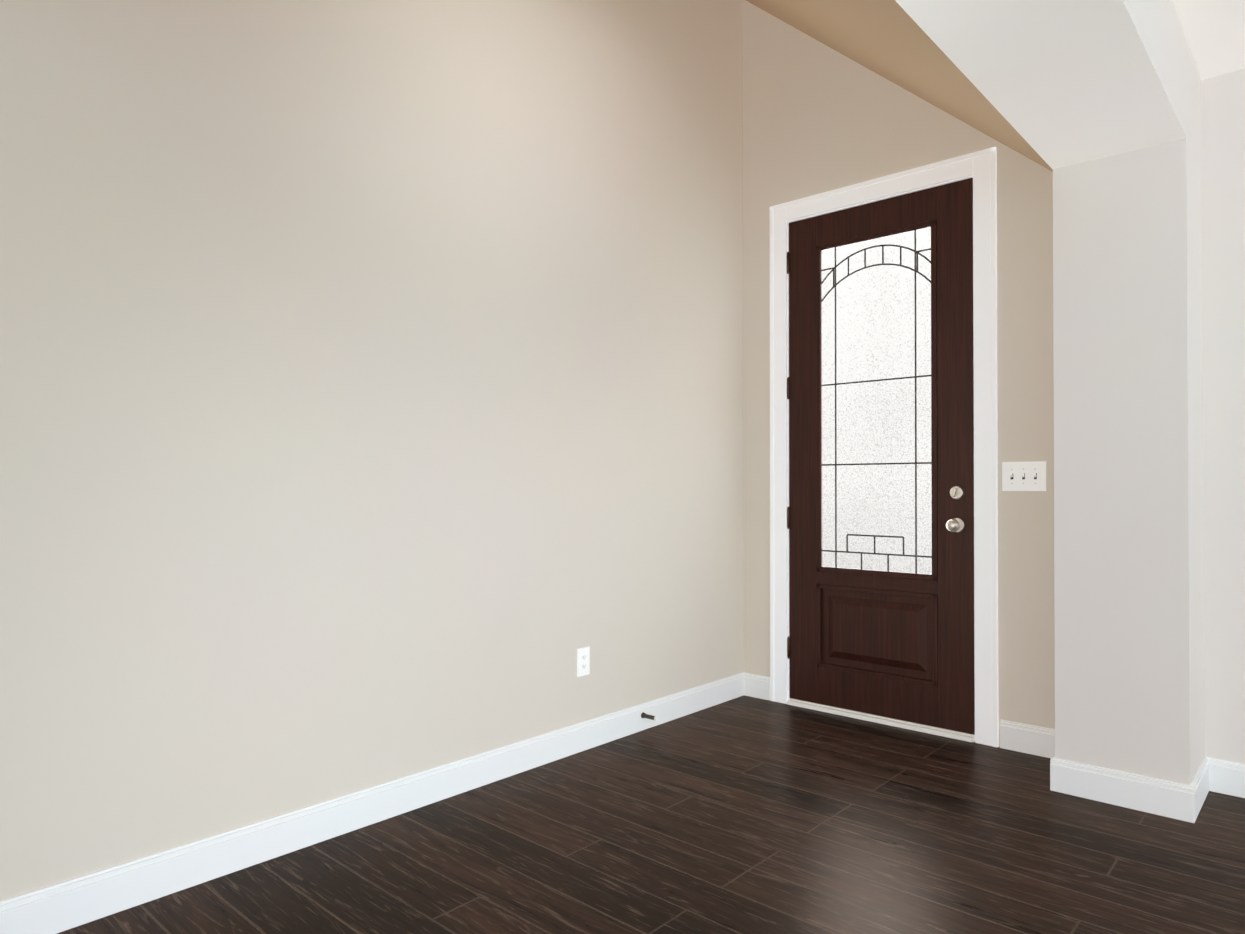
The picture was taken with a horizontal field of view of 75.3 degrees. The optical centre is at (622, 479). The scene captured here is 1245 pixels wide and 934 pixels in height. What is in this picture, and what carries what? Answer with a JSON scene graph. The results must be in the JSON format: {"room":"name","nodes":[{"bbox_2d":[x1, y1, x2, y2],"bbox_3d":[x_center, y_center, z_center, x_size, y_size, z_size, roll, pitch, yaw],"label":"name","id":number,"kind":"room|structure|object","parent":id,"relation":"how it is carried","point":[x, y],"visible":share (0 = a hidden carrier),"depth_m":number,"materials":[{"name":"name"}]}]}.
{"room":"entryway","nodes":[
{"label":"entryway","id":0,"kind":"room"},
{"bbox_2d":[0,0,742,900],"bbox_3d":[-1.744,-0.837,1.811,0.150,3.950,7.300,0,-1,42],"label":"wall","id":1,"kind":"structure","parent":0,"point":[370,392],"depth_m":2.63,"materials":[{"name":"beige paint"}]},
{"bbox_2d":[0,672,751,933],"bbox_3d":[-1.683,1.077,1.742,0.014,0.120,7.000,0,-1,42],"label":"baseboard","id":2,"kind":"structure","parent":1,"relation":"attached to","point":[70,904],"depth_m":2.52,"materials":[{"name":"white paint"}]},
{"bbox_2d":[641,712,657,720],"bbox_3d":[0.125,1.082,3.680,0.085,0.028,0.028,0,-1,42],"label":"spring door stop","id":3,"kind":"object","parent":2,"relation":"attached to","point":[647,716],"visible":1,"depth_m":3.67,"materials":[{"name":"brown metal"}]},
{"bbox_2d":[577,647,589,676],"bbox_3d":[-0.166,0.775,3.437,0.007,0.118,0.072,0,-1,42],"label":"duplex electrical outlet","id":4,"kind":"object","parent":1,"relation":"attached to","point":[583,661],"visible":1,"depth_m":3.43,"materials":[{"name":"white plastic"}]},
{"bbox_2d":[57,695,1244,933],"bbox_3d":[0.542,1.172,-0.260,6.300,0.100,7.300,0,-1,42],"label":"floor","id":5,"kind":"structure","parent":0,"point":[745,815],"depth_m":2.46,"materials":[{"name":"brown wood"}]},
{"bbox_2d":[1044,748,1203,822],"bbox_3d":[1.747,1.085,2.838,0.438,0.120,0.015,0,-1,42],"label":"baseboard","id":6,"kind":"structure","parent":5,"relation":"on","point":[1174,800],"depth_m":2.82,"materials":[{"name":"white paint"}]},
{"bbox_2d":[1053,138,1204,784],"bbox_3d":[1.880,-0.003,2.994,0.410,2.300,0.385,0,-1,42],"label":"column","id":7,"kind":"structure","parent":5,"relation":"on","point":[1128,473],"depth_m":2.84,"materials":[{"name":"beige paint"}]},
{"bbox_2d":[746,0,1052,171],"bbox_3d":[-1.086,-1.974,1.228,1.620,1.525,7.000,0,-1,42],"label":"ceiling","id":8,"kind":"structure","parent":0,"point":[891,41],"depth_m":3.07,"materials":[{"name":"beige paint"}]},
{"bbox_2d":[743,0,1244,763],"bbox_3d":[2.988,-0.833,2.363,6.150,3.950,0.150,0,-1,42],"label":"wall","id":9,"kind":"structure","parent":0,"point":[819,118],"depth_m":3.44,"materials":[{"name":"beige paint"}]},
{"bbox_2d":[787,178,974,734],"bbox_3d":[1.191,-0.106,3.855,0.929,2.458,0.121,0,-1,42],"label":"entry door","id":10,"kind":"structure","parent":9,"relation":"in","point":[880,397],"depth_m":3.83,"materials":[{"name":"brown wood"}]},
{"bbox_2d":[787,698,974,742],"bbox_3d":[1.247,1.139,3.901,0.927,0.028,0.170,0,-1,42],"label":"door sill","id":11,"kind":"structure","parent":9,"relation":"attached to","point":[962,736],"depth_m":3.81,"materials":[{"name":"silver metal"}]},
{"bbox_2d":[770,147,998,746],"bbox_3d":[1.247,-0.142,3.912,1.127,2.591,0.168,0,-1,42],"label":"door frame","id":12,"kind":"structure","parent":9,"relation":"attached to","point":[980,166],"depth_m":3.54,"materials":[{"name":"white paint"}]},
{"bbox_2d":[1002,461,1045,490],"bbox_3d":[1.693,-0.015,3.406,0.172,0.124,0.022,0,-1,42],"label":"switch plate","id":13,"kind":"object","parent":9,"relation":"attached to","point":[1023,476],"visible":1,"depth_m":3.41,"materials":[{"name":"white plastic"}]},
{"bbox_2d":[1000,719,1054,756],"bbox_3d":[1.727,1.089,3.373,0.276,0.120,0.014,0,-1,42],"label":"baseboard","id":14,"kind":"structure","parent":9,"relation":"attached to","point":[1015,736],"depth_m":3.39,"materials":[{"name":"white paint"}]},
{"bbox_2d":[1193,757,1215,800],"bbox_3d":[2.029,1.085,2.835,0.014,0.120,0.330,0,-1,42],"label":"baseboard","id":15,"kind":"structure","parent":9,"relation":"attached to","point":[1206,772],"depth_m":2.96,"materials":[{"name":"white paint"}]},
{"bbox_2d":[1216,759,1244,797],"bbox_3d":[3.621,1.077,1.669,3.940,0.120,0.014,0,-1,42],"label":"baseboard","id":16,"kind":"structure","parent":9,"relation":"attached to","point":[1230,776],"depth_m":2.93,"materials":[{"name":"white paint"}]},
{"bbox_2d":[895,0,1201,170],"bbox_3d":[-0.332,-1.402,0.545,0.410,0.460,7.000,0,-1,42],"label":"header beam","id":17,"kind":"structure","parent":0,"point":[1059,83],"depth_m":2.32,"materials":[{"name":"beige paint"}]},
{"bbox_2d":[1172,0,1244,79],"bbox_3d":[1.297,-1.583,-0.918,3.970,0.120,7.000,0,-1,42],"label":"ceiling","id":18,"kind":"structure","parent":0,"point":[1214,31],"depth_m":2.69,"materials":[{"name":"white paint"}]}
]}

